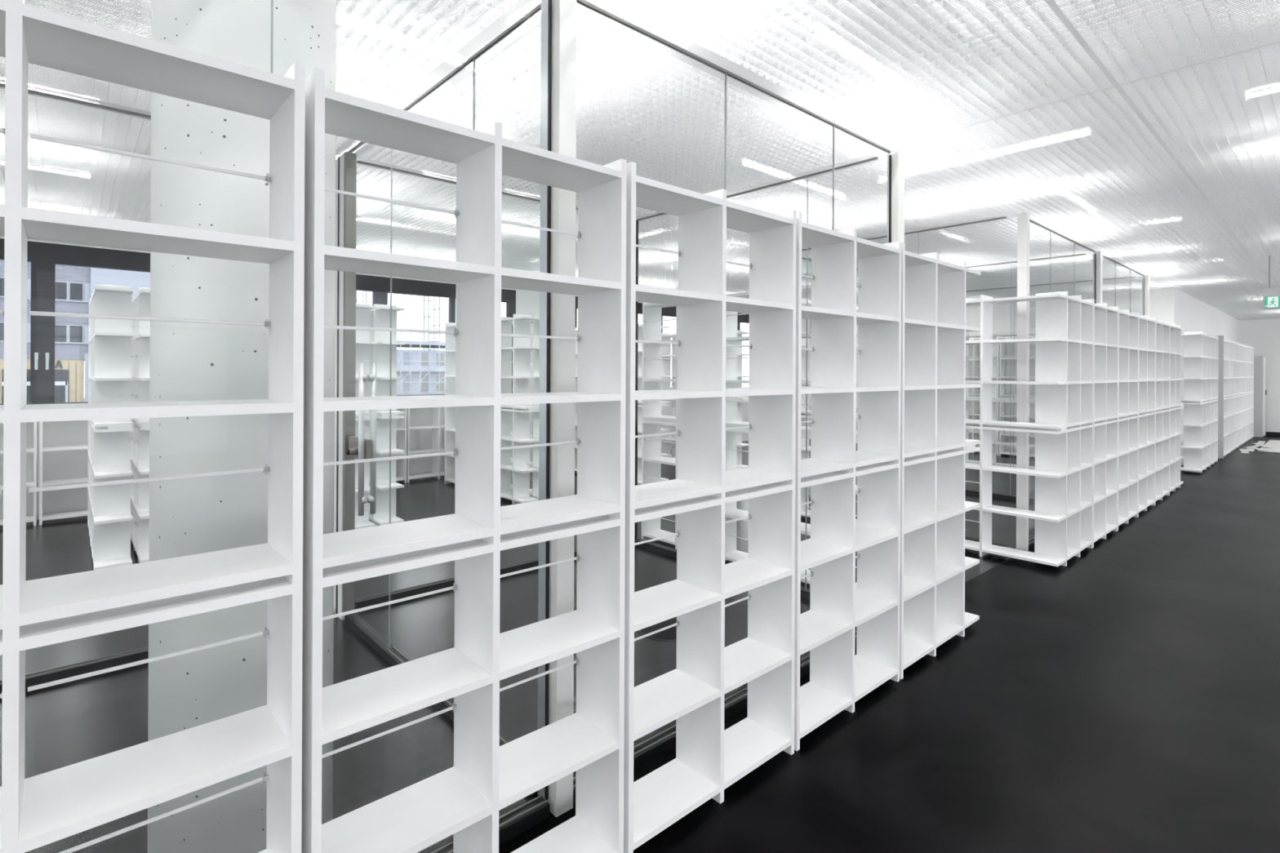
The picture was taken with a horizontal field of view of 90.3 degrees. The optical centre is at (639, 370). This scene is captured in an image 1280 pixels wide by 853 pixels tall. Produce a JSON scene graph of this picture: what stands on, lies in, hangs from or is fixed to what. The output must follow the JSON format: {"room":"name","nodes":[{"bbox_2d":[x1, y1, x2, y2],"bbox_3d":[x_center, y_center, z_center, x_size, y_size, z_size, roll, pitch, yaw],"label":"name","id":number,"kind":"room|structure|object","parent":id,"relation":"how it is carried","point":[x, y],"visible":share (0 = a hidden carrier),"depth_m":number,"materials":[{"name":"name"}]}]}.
{"room":"library","nodes":[
{"label":"library","id":0,"kind":"room"},
{"bbox_2d":[0,182,749,519],"bbox_3d":[-3.562,-0.209,8.703,19.360,3.420,0.200,0,0,-42],"label":"wall","id":1,"kind":"structure","parent":0,"point":[64,464],"depth_m":6.56,"materials":[{"name":"white paint"}]},
{"bbox_2d":[0,238,43,404],"bbox_3d":[-6.416,-0.477,6.019,1.122,1.620,0.145,0,0,-42],"label":"window","id":2,"kind":"structure","parent":1,"relation":"in","point":[35,249],"depth_m":6.35,"materials":[{"name":"grey metal"}]},
{"bbox_2d":[42,242,150,404],"bbox_3d":[-5.588,-0.473,6.765,1.108,1.620,0.145,0,0,-42],"label":"window","id":3,"kind":"structure","parent":1,"relation":"in","point":[53,254],"depth_m":6.45,"materials":[{"name":"grey metal"}]},
{"bbox_2d":[355,274,381,306],"bbox_3d":[-3.954,-0.465,8.275,1.122,1.620,0.089,0,0,-42],"label":"window","id":4,"kind":"structure","parent":1,"relation":"in","point":[363,282],"depth_m":8.54,"materials":[{"name":"grey glass"}]},
{"bbox_2d":[381,276,453,395],"bbox_3d":[-3.151,-0.461,8.999,1.041,1.620,0.089,0,0,-42],"label":"window","id":5,"kind":"structure","parent":1,"relation":"in","point":[399,286],"depth_m":8.96,"materials":[{"name":"grey"}]},
{"bbox_2d":[453,284,515,393],"bbox_3d":[-2.375,-0.457,9.698,1.047,1.620,0.089,0,0,-42],"label":"window","id":6,"kind":"structure","parent":1,"relation":"in","point":[508,296],"depth_m":9.95,"materials":[{"name":"grey metal"}]},
{"bbox_2d":[575,296,662,327],"bbox_3d":[-0.383,-0.447,11.494,2.057,1.620,0.089,0,0,-42],"label":"window","id":7,"kind":"structure","parent":1,"relation":"in","point":[640,304],"depth_m":10.82,"materials":[{"name":"grey"}]},
{"bbox_2d":[661,306,737,389],"bbox_3d":[1.229,-0.439,12.946,2.283,1.620,0.089,0,0,-42],"label":"window","id":8,"kind":"structure","parent":1,"relation":"in","point":[668,311],"depth_m":12.28,"materials":[{"name":"grey metal"}]},
{"bbox_2d":[737,312,749,387],"bbox_3d":[2.872,-0.431,14.427,2.140,1.620,0.089,0,0,-42],"label":"window","id":9,"kind":"structure","parent":1,"relation":"in","point":[744,318],"depth_m":13.79,"materials":[{"name":"grey metal"}]},
{"bbox_2d":[0,0,1279,319],"bbox_3d":[4.582,-1.328,6.313,28.230,0.046,14.230,0,0,-42],"label":"ceiling","id":10,"kind":"structure","parent":0,"point":[1122,232],"depth_m":3.55,"materials":[{"name":"white metal"}]},
{"bbox_2d":[906,40,1279,142],"bbox_3d":[3.114,-1.314,1.927,0.008,0.003,4.700,0,0,-42],"label":"trim","id":11,"kind":"structure","parent":10,"relation":"attached to","point":[1278,41],"depth_m":2.97,"materials":[{"name":"white metal"}]},
{"bbox_2d":[1262,255,1279,309],"bbox_3d":[7.173,-0.992,7.014,0.059,0.602,0.432,0,0,-42],"label":"exit sign","id":12,"kind":"object","parent":10,"relation":"hanging from","point":[1272,301],"visible":1,"depth_m":7.12,"materials":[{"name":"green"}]},
{"bbox_2d":[0,435,1279,852],"bbox_3d":[4.577,1.635,6.452,28.450,0.200,14.450,0,0,-42],"label":"floor","id":13,"kind":"structure","parent":0,"point":[1123,697],"depth_m":2.87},
{"bbox_2d":[0,422,37,525],"bbox_3d":[-6.204,0.955,5.907,0.880,1.067,0.218,0,0,-42],"label":"bookcase","id":14,"kind":"object","parent":13,"relation":"on","point":[30,518],"visible":0.48,"depth_m":6.12,"materials":[{"name":"white paint"}]},
{"bbox_2d":[39,422,88,524],"bbox_3d":[-5.535,0.958,6.510,0.880,1.067,0.218,0,0,-42],"label":"bookcase","id":15,"kind":"object","parent":13,"relation":"on","point":[83,513],"visible":0.23,"depth_m":6.25,"materials":[{"name":"white paint"}]},
{"bbox_2d":[87,297,91,536],"bbox_3d":[-4.910,0.419,5.840,0.218,2.150,0.870,0,0,-42],"label":"bookcase","id":16,"kind":"object","parent":13,"relation":"on","point":[90,302],"visible":0.09,"depth_m":5.76,"materials":[{"name":"white paint"}]},
{"bbox_2d":[89,284,133,570],"bbox_3d":[-4.247,0.421,5.105,0.218,2.150,1.070,0,0,-42],"label":"bookcase","id":17,"kind":"object","parent":13,"relation":"on","point":[111,379],"visible":0.88,"depth_m":4.85,"materials":[{"name":"white paint"}]},
{"bbox_2d":[130,287,150,563],"bbox_3d":[-4.052,0.422,5.281,0.218,2.150,1.070,0,0,-42],"label":"bookcase","id":18,"kind":"object","parent":13,"relation":"on","point":[140,302],"visible":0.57,"depth_m":5.00,"materials":[{"name":"white paint"}]},
{"bbox_2d":[0,0,305,852],"bbox_3d":[-1.101,0.432,1.121,0.870,2.150,0.218,0,0,-42],"label":"bookcase","id":19,"kind":"object","parent":13,"relation":"on","point":[38,811],"visible":1,"depth_m":1.23,"materials":[{"name":"white paint"}]},
{"bbox_2d":[147,0,336,852],"bbox_3d":[-1.172,-0.203,1.905,0.467,3.420,0.467,0,0,-42],"label":"concrete column","id":20,"kind":"structure","parent":13,"relation":"on","point":[189,361],"depth_m":1.69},
{"bbox_2d":[0,78,577,693],"bbox_3d":[-2.415,0.085,3.464,6.250,2.836,0.140,0,0,-42],"label":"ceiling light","id":21,"kind":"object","parent":13,"relation":"on","point":[109,661],"depth_m":3.28,"materials":[{"name":"grey"}]},
{"bbox_2d":[333,151,356,619],"bbox_3d":[-1.836,0.096,3.934,0.063,2.820,0.273,0,0,-42],"label":"door frame","id":22,"kind":"structure","parent":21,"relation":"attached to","point":[346,163],"depth_m":3.84,"materials":[{"name":"white metal"}]},
{"bbox_2d":[355,302,377,528],"bbox_3d":[-2.914,0.428,6.307,0.218,2.150,1.070,0,0,-42],"label":"bookcase","id":23,"kind":"object","parent":13,"relation":"on","point":[362,310],"visible":0.28,"depth_m":6.08,"materials":[{"name":"white paint"}]},
{"bbox_2d":[368,303,404,525],"bbox_3d":[-2.719,0.428,6.483,0.218,2.150,1.070,0,0,-42],"label":"bookcase","id":24,"kind":"object","parent":13,"relation":"on","point":[380,353],"visible":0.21,"depth_m":6.22,"materials":[{"name":"white paint"}]},
{"bbox_2d":[395,408,406,483],"bbox_3d":[-3.529,0.968,8.317,0.880,1.067,0.218,0,0,-42],"label":"bookcase","id":25,"kind":"object","parent":13,"relation":"on","point":[402,477],"visible":0.15,"depth_m":8.55,"materials":[{"name":"white paint"}]},
{"bbox_2d":[406,407,444,482],"bbox_3d":[-2.861,0.971,8.920,0.880,1.067,0.218,0,0,-42],"label":"bookcase","id":26,"kind":"object","parent":13,"relation":"on","point":[436,473],"visible":0.38,"depth_m":8.84,"materials":[{"name":"white paint"}]},
{"bbox_2d":[444,322,455,483],"bbox_3d":[-2.235,0.432,8.250,0.218,2.150,0.870,0,0,-42],"label":"bookcase","id":27,"kind":"object","parent":13,"relation":"on","point":[450,339],"visible":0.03,"depth_m":8.52,"materials":[{"name":"white paint"}]},
{"bbox_2d":[383,0,541,795],"bbox_3d":[-0.831,0.091,2.819,0.140,2.836,1.440,0,0,-42],"label":"glass wall","id":28,"kind":"structure","parent":13,"relation":"on","point":[524,16],"depth_m":2.69,"materials":[{"name":"grey"}]},
{"bbox_2d":[335,138,395,657],"bbox_3d":[-1.575,0.088,3.642,0.143,2.836,0.780,0,0,-42],"label":"door","id":29,"kind":"structure","parent":28,"relation":"in","point":[360,447],"depth_m":3.59,"materials":[{"name":"clear glass"}]},
{"bbox_2d":[537,0,547,799],"bbox_3d":[-0.324,0.091,2.256,0.036,2.840,0.065,0,0,-42],"label":"column","id":30,"kind":"structure","parent":28,"relation":"attached to","point":[544,51],"depth_m":2.25,"materials":[{"name":"silver metal"}]},
{"bbox_2d":[301,67,626,852],"bbox_3d":[-0.441,0.435,1.716,0.870,2.150,0.218,0,0,-42],"label":"bookcase","id":31,"kind":"object","parent":13,"relation":"on","point":[464,800],"visible":0.96,"depth_m":1.69,"materials":[{"name":"white paint"}]},
{"bbox_2d":[500,314,539,504],"bbox_3d":[-1.573,0.434,7.515,0.218,2.150,1.070,0,0,-42],"label":"bookcase","id":32,"kind":"object","parent":13,"relation":"on","point":[520,467],"visible":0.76,"depth_m":7.29,"materials":[{"name":"white paint"}]},
{"bbox_2d":[510,315,539,498],"bbox_3d":[-1.378,0.435,7.691,0.218,2.150,1.070,0,0,-42],"label":"bookcase","id":33,"kind":"object","parent":13,"relation":"on","point":[534,492],"visible":0.1,"depth_m":7.40,"materials":[{"name":"white paint"}]},
{"bbox_2d":[547,0,576,817],"bbox_3d":[-0.275,0.091,2.203,0.070,2.840,0.070,0,0,-42],"label":"post","id":34,"kind":"object","parent":13,"relation":"on","point":[563,100],"visible":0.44,"depth_m":2.17,"materials":[{"name":"white"}]},
{"bbox_2d":[574,327,577,473],"bbox_3d":[-0.902,0.438,9.451,0.218,2.150,0.870,0,0,-42],"label":"bookcase","id":35,"kind":"object","parent":13,"relation":"on","point":[576,328],"visible":0.03,"depth_m":9.40,"materials":[{"name":"white paint"}]},
{"bbox_2d":[271,0,901,852],"bbox_3d":[-0.834,0.090,1.712,6.255,2.836,0.140,0,0,-42],"label":"glass wall","id":36,"kind":"structure","parent":13,"relation":"on","point":[610,13],"depth_m":2.62,"materials":[{"name":"grey"}]},
{"bbox_2d":[544,0,551,799],"bbox_3d":[-0.314,0.083,2.179,0.008,2.765,0.010,0,0,-42],"label":"strip","id":37,"kind":"object","parent":36,"relation":"attached to","point":[549,2],"visible":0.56,"depth_m":2.18,"materials":[{"name":"metal"}]},
{"bbox_2d":[888,155,891,242],"bbox_3d":[1.493,0.092,3.808,0.010,2.765,0.010,0,0,-42],"label":"strip","id":38,"kind":"object","parent":36,"relation":"attached to","point":[890,156],"visible":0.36,"depth_m":3.80,"materials":[{"name":"metal"}]},
{"bbox_2d":[637,323,642,484],"bbox_3d":[-0.240,0.441,8.717,0.218,2.150,1.070,0,0,-42],"label":"bookcase","id":39,"kind":"object","parent":13,"relation":"on","point":[640,325],"visible":0.02,"depth_m":8.47,"materials":[{"name":"white paint"}]},
{"bbox_2d":[638,617,676,640],"bbox_3d":[0.159,1.513,3.729,0.340,0.003,0.340,0,0,-42],"label":"floor outlet","id":40,"kind":"object","parent":13,"relation":"on","point":[668,634],"visible":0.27,"depth_m":3.69,"materials":[{"name":"black metal"}]},
{"bbox_2d":[641,302,677,549],"bbox_3d":[0.390,0.441,5.449,0.218,2.150,0.870,0,0,-42],"label":"bookcase","id":41,"kind":"object","parent":13,"relation":"on","point":[652,420],"visible":0.3,"depth_m":5.71,"materials":[{"name":"white paint"}]},
{"bbox_2d":[660,325,669,481],"bbox_3d":[-0.044,0.442,8.893,0.218,2.150,1.070,0,0,-42],"label":"bookcase","id":42,"kind":"object","parent":13,"relation":"on","point":[663,402],"visible":0.02,"depth_m":8.53,"materials":[{"name":"white paint"}]},
{"bbox_2d":[661,333,675,458],"bbox_3d":[0.428,0.445,10.650,0.218,2.150,0.870,0,0,-42],"label":"bookcase","id":43,"kind":"object","parent":13,"relation":"on","point":[665,364],"visible":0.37,"depth_m":10.64,"materials":[{"name":"white paint"}]},
{"bbox_2d":[670,333,675,457],"bbox_3d":[0.623,0.446,10.826,0.218,2.150,0.870,0,0,-42],"label":"bookcase","id":44,"kind":"object","parent":13,"relation":"on","point":[673,455],"visible":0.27,"depth_m":10.77,"materials":[{"name":"white paint"}]},
{"bbox_2d":[623,161,796,852],"bbox_3d":[0.219,0.438,2.311,0.870,2.150,0.218,0,0,-42],"label":"bookcase","id":45,"kind":"object","parent":13,"relation":"on","point":[709,759],"visible":0.88,"depth_m":2.31,"materials":[{"name":"white paint"}]},
{"bbox_2d":[737,331,742,467],"bbox_3d":[1.090,0.447,9.915,0.218,2.150,1.070,0,0,-42],"label":"bookcase","id":46,"kind":"object","parent":13,"relation":"on","point":[738,399],"visible":0.02,"depth_m":9.55,"materials":[{"name":"white paint"}]},
{"bbox_2d":[737,330,749,468],"bbox_3d":[1.285,0.448,10.091,0.218,2.150,1.070,0,0,-42],"label":"bookcase","id":47,"kind":"object","parent":13,"relation":"on","point":[740,464],"visible":0.05,"depth_m":9.87,"materials":[{"name":"white paint"}]},
{"bbox_2d":[634,154,883,599],"bbox_3d":[0.700,0.099,4.750,0.140,2.836,2.260,0,0,-42],"label":"glass wall","id":48,"kind":"structure","parent":13,"relation":"on","point":[805,592],"depth_m":4.30,"materials":[{"name":"grey"}]},
{"bbox_2d":[634,220,638,539],"bbox_3d":[-0.031,0.104,5.539,0.014,2.820,0.020,0,0,-42],"label":"strip","id":49,"kind":"object","parent":48,"relation":"attached to","point":[637,221],"visible":0.57,"depth_m":5.53,"materials":[{"name":"black rubber"}]},
{"bbox_2d":[724,284,811,586],"bbox_3d":[0.985,0.443,4.789,0.218,2.150,0.870,0,0,-42],"label":"bookcase","id":50,"kind":"object","parent":13,"relation":"on","point":[731,513],"visible":0.14,"depth_m":5.09,"materials":[{"name":"white paint"}]},
{"bbox_2d":[800,318,811,517],"bbox_3d":[1.694,0.448,6.625,0.218,2.150,0.870,0,0,-42],"label":"bookcase","id":51,"kind":"object","parent":13,"relation":"on","point":[803,320],"visible":0.1,"depth_m":6.62,"materials":[{"name":"white paint"}]},
{"bbox_2d":[801,255,857,501],"bbox_3d":[3.426,0.114,8.768,4.830,2.836,0.140,0,0,-42],"label":"glass wall","id":52,"kind":"structure","parent":13,"relation":"on","point":[803,257],"depth_m":7.43,"materials":[{"name":"grey"}]},
{"bbox_2d":[794,211,901,751],"bbox_3d":[0.880,0.442,2.906,0.870,2.150,0.218,0,0,-42],"label":"bookcase","id":53,"kind":"object","parent":13,"relation":"on","point":[839,678],"visible":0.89,"depth_m":2.93,"materials":[{"name":"white paint"}]},
{"bbox_2d":[887,148,904,243],"bbox_3d":[1.538,0.100,3.836,0.078,2.840,0.070,0,0,-42],"label":"post","id":54,"kind":"object","parent":13,"relation":"on","point":[897,155],"visible":0.29,"depth_m":3.81,"materials":[{"name":"white"}]},
{"bbox_2d":[801,214,1008,546],"bbox_3d":[2.345,0.107,6.233,0.140,2.836,2.260,0,0,-42],"label":"glass wall","id":55,"kind":"structure","parent":13,"relation":"on","point":[999,217],"depth_m":5.71,"materials":[{"name":"grey"}]},
{"bbox_2d":[855,267,980,628],"bbox_3d":[1.619,0.446,4.085,0.218,2.150,0.980,0,0,-42],"label":"bookcase","id":56,"kind":"object","parent":13,"relation":"on","point":[970,619],"visible":0.04,"depth_m":3.75,"materials":[{"name":"white paint"}]},
{"bbox_2d":[899,242,966,679],"bbox_3d":[1.505,0.445,3.470,0.775,2.150,0.218,0,0,-42],"label":"bookcase","id":57,"kind":"object","parent":13,"relation":"on","point":[933,379],"visible":0.57,"depth_m":3.47,"materials":[{"name":"white paint"}]},
{"bbox_2d":[968,337,999,455],"bbox_3d":[6.318,0.471,11.988,0.218,2.150,0.870,0,0,-42],"label":"bookcase","id":58,"kind":"object","parent":13,"relation":"on","point":[975,414],"visible":0.27,"depth_m":11.92,"materials":[{"name":"white paint"}]},
{"bbox_2d":[965,333,1017,467],"bbox_3d":[5.665,0.467,10.203,0.218,2.150,0.870,0,0,-42],"label":"bookcase","id":59,"kind":"object","parent":13,"relation":"on","point":[995,399],"visible":0.23,"depth_m":10.22,"materials":[{"name":"white paint"}]},
{"bbox_2d":[964,293,1066,566],"bbox_3d":[2.923,0.452,5.261,0.218,2.150,0.980,0,0,-42],"label":"bookcase","id":60,"kind":"object","parent":13,"relation":"on","point":[985,424],"visible":0.72,"depth_m":5.23,"materials":[{"name":"white paint"}]},
{"bbox_2d":[999,337,1035,457],"bbox_3d":[6.913,0.474,11.327,0.218,2.150,0.870,0,0,-42],"label":"bookcase","id":61,"kind":"object","parent":13,"relation":"on","point":[1002,370],"visible":0.24,"depth_m":11.57,"materials":[{"name":"white paint"}]},
{"bbox_2d":[1016,211,1030,551],"bbox_3d":[3.188,0.108,5.297,0.070,2.840,0.071,0,0,-42],"label":"post","id":62,"kind":"object","parent":13,"relation":"on","point":[1023,218],"visible":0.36,"depth_m":5.27,"materials":[{"name":"white"}]},
{"bbox_2d":[964,252,1087,502],"bbox_3d":[4.169,0.116,7.876,0.140,2.836,2.260,0,0,-42],"label":"glass wall","id":63,"kind":"structure","parent":13,"relation":"on","point":[1000,495],"depth_m":7.59,"materials":[{"name":"grey"}]},
{"bbox_2d":[1028,333,1035,469],"bbox_3d":[6.261,0.469,9.543,0.218,2.150,0.870,0,0,-42],"label":"bookcase","id":64,"kind":"object","parent":13,"relation":"on","point":[1031,401],"visible":0.02,"depth_m":9.71,"materials":[{"name":"white paint"}]},
{"bbox_2d":[965,275,1135,469],"bbox_3d":[6.011,0.125,9.537,0.140,2.836,2.260,0,0,-42],"label":"glass wall","id":65,"kind":"structure","parent":13,"relation":"on","point":[1128,277],"depth_m":9.62,"materials":[{"name":"grey"}]},
{"bbox_2d":[1034,291,1093,566],"bbox_3d":[3.548,0.455,5.311,0.775,2.150,0.218,0,0,-42],"label":"bookcase","id":66,"kind":"object","parent":13,"relation":"on","point":[1071,318],"visible":0.9,"depth_m":5.11,"materials":[{"name":"white paint"}]},
{"bbox_2d":[1012,213,1150,551],"bbox_3d":[5.000,0.119,6.969,4.850,2.836,0.140,0,0,-42],"label":"glass wall","id":67,"kind":"structure","parent":13,"relation":"on","point":[1036,222],"depth_m":6.39,"materials":[{"name":"grey"}]},
{"bbox_2d":[1094,253,1096,303],"bbox_3d":[4.949,0.110,6.922,0.015,2.765,0.010,0,0,-42],"label":"strip","id":68,"kind":"object","parent":67,"relation":"attached to","point":[1095,254],"visible":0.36,"depth_m":6.92,"materials":[{"name":"black metal"}]},
{"bbox_2d":[1093,250,1102,303],"bbox_3d":[4.997,0.117,6.954,0.085,2.840,0.070,0,0,-42],"label":"post","id":69,"kind":"object","parent":13,"relation":"on","point":[1099,254],"visible":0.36,"depth_m":6.92,"materials":[{"name":"white"}]},
{"bbox_2d":[1092,299,1118,547],"bbox_3d":[4.174,0.458,5.875,0.870,2.150,0.218,0,0,-42],"label":"bookcase","id":70,"kind":"object","parent":13,"relation":"on","point":[1105,325],"visible":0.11,"depth_m":5.84,"materials":[{"name":"white paint"}]},
{"bbox_2d":[1117,306,1138,530],"bbox_3d":[4.834,0.461,6.470,0.870,2.150,0.218,0,0,-42],"label":"bookcase","id":71,"kind":"object","parent":13,"relation":"on","point":[1128,322],"visible":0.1,"depth_m":6.43,"materials":[{"name":"white paint"}]},
{"bbox_2d":[1142,275,1149,317],"bbox_3d":[6.850,0.126,8.624,0.075,2.840,0.070,0,0,-42],"label":"post","id":72,"kind":"object","parent":13,"relation":"on","point":[1146,277],"visible":0.29,"depth_m":8.60,"materials":[{"name":"white metal"}]},
{"bbox_2d":[1137,312,1155,516],"bbox_3d":[5.494,0.465,7.065,0.870,2.150,0.218,0,0,-42],"label":"bookcase","id":73,"kind":"object","parent":13,"relation":"on","point":[1146,368],"visible":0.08,"depth_m":7.02,"materials":[{"name":"white paint"}]},
{"bbox_2d":[1155,320,1169,505],"bbox_3d":[6.155,0.468,7.660,0.870,2.150,0.218,0,0,-42],"label":"bookcase","id":74,"kind":"object","parent":13,"relation":"on","point":[1162,328],"visible":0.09,"depth_m":7.61,"materials":[{"name":"white paint"}]},
{"bbox_2d":[1168,321,1181,495],"bbox_3d":[6.780,0.471,8.223,0.775,2.150,0.218,0,0,-42],"label":"bookcase","id":75,"kind":"object","parent":13,"relation":"on","point":[1175,330],"visible":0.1,"depth_m":8.17,"materials":[{"name":"white paint"}]},
{"bbox_2d":[1180,328,1183,484],"bbox_3d":[6.895,0.472,8.839,0.218,2.150,0.980,0,0,-42],"label":"bookcase","id":76,"kind":"object","parent":13,"relation":"on","point":[1182,329],"visible":0.08,"depth_m":8.49,"materials":[{"name":"white paint"}]},
{"bbox_2d":[1180,331,1210,472],"bbox_3d":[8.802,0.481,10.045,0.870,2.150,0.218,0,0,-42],"label":"bookcase","id":77,"kind":"object","parent":13,"relation":"on","point":[1193,345],"visible":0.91,"depth_m":9.79,"materials":[{"name":"white paint"}]},
{"bbox_2d":[1210,333,1217,464],"bbox_3d":[9.462,0.484,10.640,0.870,2.150,0.218,0,0,-42],"label":"bookcase","id":78,"kind":"object","parent":13,"relation":"on","point":[1214,340],"visible":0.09,"depth_m":10.58,"materials":[{"name":"white paint"}]},
{"bbox_2d":[1214,335,1223,458],"bbox_3d":[10.295,0.468,11.447,0.025,2.190,0.300,0,0,-42],"label":"end panel","id":79,"kind":"object","parent":13,"relation":"on","point":[1220,338],"visible":0.36,"depth_m":11.35,"materials":[{"name":"grey"}]},
{"bbox_2d":[1223,337,1229,456],"bbox_3d":[10.627,0.490,11.691,0.775,2.150,0.218,0,0,-42],"label":"bookcase","id":80,"kind":"object","parent":13,"relation":"on","point":[1226,342],"visible":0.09,"depth_m":11.63,"materials":[{"name":"white paint"}]},
{"bbox_2d":[1228,340,1234,454],"bbox_3d":[11.218,0.493,12.223,0.775,2.150,0.218,0,0,-42],"label":"bookcase","id":81,"kind":"object","parent":13,"relation":"on","point":[1231,424],"visible":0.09,"depth_m":12.15,"materials":[{"name":"white paint"}]},
{"bbox_2d":[1234,341,1239,449],"bbox_3d":[11.808,0.496,12.755,0.775,2.150,0.218,0,0,-42],"label":"bookcase","id":82,"kind":"object","parent":13,"relation":"on","point":[1236,344],"visible":0.09,"depth_m":12.69,"materials":[{"name":"white paint"}]},
{"bbox_2d":[1238,342,1243,446],"bbox_3d":[12.399,0.499,13.287,0.775,2.150,0.218,0,0,-42],"label":"bookcase","id":83,"kind":"object","parent":13,"relation":"on","point":[1241,345],"visible":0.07,"depth_m":13.22,"materials":[{"name":"white paint"}]},
{"bbox_2d":[1242,344,1247,444],"bbox_3d":[12.989,0.502,13.819,0.775,2.150,0.218,0,0,-42],"label":"bookcase","id":84,"kind":"object","parent":13,"relation":"on","point":[1245,346],"visible":0.11,"depth_m":13.75,"materials":[{"name":"white paint"}]},
{"bbox_2d":[1246,345,1250,440],"bbox_3d":[13.580,0.504,14.352,0.775,2.150,0.218,0,0,-42],"label":"bookcase","id":85,"kind":"object","parent":13,"relation":"on","point":[1248,375],"visible":0.12,"depth_m":14.28,"materials":[{"name":"white paint"}]},
{"bbox_2d":[1250,346,1253,438],"bbox_3d":[14.171,0.507,14.884,0.775,2.150,0.218,0,0,-42],"label":"bookcase","id":86,"kind":"object","parent":13,"relation":"on","point":[1251,347],"visible":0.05,"depth_m":14.81,"materials":[{"name":"white paint"}]},
{"bbox_2d":[1253,355,1266,437],"bbox_3d":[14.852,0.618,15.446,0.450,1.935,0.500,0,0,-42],"label":"door","id":87,"kind":"structure","parent":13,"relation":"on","point":[1260,392],"depth_m":15.20,"materials":[{"name":"grey"}]},
{"bbox_2d":[1257,440,1279,452],"bbox_3d":[14.143,1.578,12.455,3.100,0.006,2.760,0,0,-42],"label":"sheet","id":88,"kind":"object","parent":13,"relation":"on","point":[1274,445],"visible":0.8,"depth_m":13.11,"materials":[{"name":"white paper"}]},
{"bbox_2d":[0,0,1279,271],"bbox_3d":[4.592,-1.985,6.454,28.450,0.200,14.450,0,0,-42],"label":"ceiling slab","id":89,"kind":"structure","parent":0,"point":[33,0],"depth_m":3.91,"materials":[{"name":"white paint"}]},
{"bbox_2d":[0,66,95,98],"bbox_3d":[-3.832,-1.758,3.366,1.520,0.330,0.060,0,0,-42],"label":"batten","id":90,"kind":"object","parent":89,"relation":"attached to","point":[42,67],"visible":0.02,"depth_m":3.68,"materials":[{"name":"white"}]},
{"bbox_2d":[336,0,513,86],"bbox_3d":[-1.280,-1.748,3.014,1.520,0.330,0.060,0,0,-42],"label":"batten","id":91,"kind":"object","parent":89,"relation":"attached to","point":[336,0],"visible":0.07,"depth_m":3.08,"materials":[{"name":"white metal"}]},
{"bbox_2d":[736,129,842,200],"bbox_3d":[1.320,-1.735,5.357,1.520,0.330,0.060,0,0,-42],"label":"batten","id":92,"kind":"object","parent":89,"relation":"attached to","point":[760,130],"visible":0.05,"depth_m":5.25,"materials":[{"name":"white metal"}]},
{"bbox_2d":[804,0,949,115],"bbox_3d":[1.357,-1.736,3.478,1.520,0.330,0.060,0,0,-42],"label":"batten","id":93,"kind":"object","parent":89,"relation":"attached to","point":[840,0],"visible":0.1,"depth_m":3.22,"materials":[{"name":"white metal"}]},
{"bbox_2d":[875,97,1093,183],"bbox_3d":[2.500,-1.730,4.779,0.060,0.330,1.520,0,0,-42],"label":"ceiling light","id":94,"kind":"object","parent":89,"relation":"attached to","point":[1048,97],"visible":0.04,"depth_m":4.47,"materials":[{"name":"white"}]},
{"bbox_2d":[809,266,1238,466],"bbox_3d":[9.399,-0.148,15.570,9.090,3.420,6.950,0,0,-42],"label":"wall","id":95,"kind":"structure","parent":0,"point":[1174,305],"depth_m":11.62,"materials":[{"name":"white paint"}]},
{"bbox_2d":[1238,318,1279,435],"bbox_3d":[17.471,-0.114,13.253,0.200,3.420,7.300,0,0,-42],"label":"wall","id":96,"kind":"structure","parent":0,"point":[1263,335],"depth_m":15.49,"materials":[{"name":"white paint"}]},
{"bbox_2d":[1044,0,1277,287],"bbox_3d":[7.675,-1.289,7.870,21.530,0.002,0.022,0,0,-42],"label":"trim","id":97,"kind":"structure","parent":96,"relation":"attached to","point":[1052,4],"depth_m":3.12,"materials":[{"name":"white metal"}]},
{"bbox_2d":[1266,431,1279,436],"bbox_3d":[17.549,1.546,12.993,0.020,0.100,6.800,0,0,-42],"label":"baseboard","id":98,"kind":"structure","parent":96,"relation":"attached to","point":[1268,433],"depth_m":15.42,"materials":[{"name":"black rubber"}]},
{"label":"outside","id":99,"kind":"structure","parent":0,"visible":0},
{"bbox_3d":[-41.752,5.483,76.175,280.000,0.200,150.950,0,0,-42],"label":"ground","id":100,"kind":"structure","parent":99,"visible":0},
{"bbox_2d":[0,259,150,403],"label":"window","id":101,"kind":"structure","parent":100,"relation":"on","point":[74,285],"depth_m":44.70,"materials":[{"name":"grey"}]},
{"bbox_2d":[355,289,425,303],"bbox_3d":[-32.332,-2.672,81.247,11.274,16.268,1.308,0,0,-42],"label":"tower crane","id":102,"kind":"object","parent":100,"relation":"on","point":[362,295],"visible":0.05,"depth_m":79.36,"materials":[{"name":"grey metal"}]},
{"bbox_2d":[396,332,444,395],"bbox_3d":[-25.423,0.748,67.792,14.600,9.400,9.845,0,0,-42],"label":"building","id":103,"kind":"structure","parent":100,"relation":"on","point":[423,371],"depth_m":64.90,"materials":[{"name":"concrete"}]},
{"bbox_2d":[423,295,439,350],"bbox_3d":[-21.434,-6.925,81.631,18.048,24.868,1.458,0,0,-42],"label":"tower crane","id":104,"kind":"object","parent":100,"relation":"on","point":[429,300],"visible":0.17,"depth_m":77.86,"materials":[{"name":"grey"}]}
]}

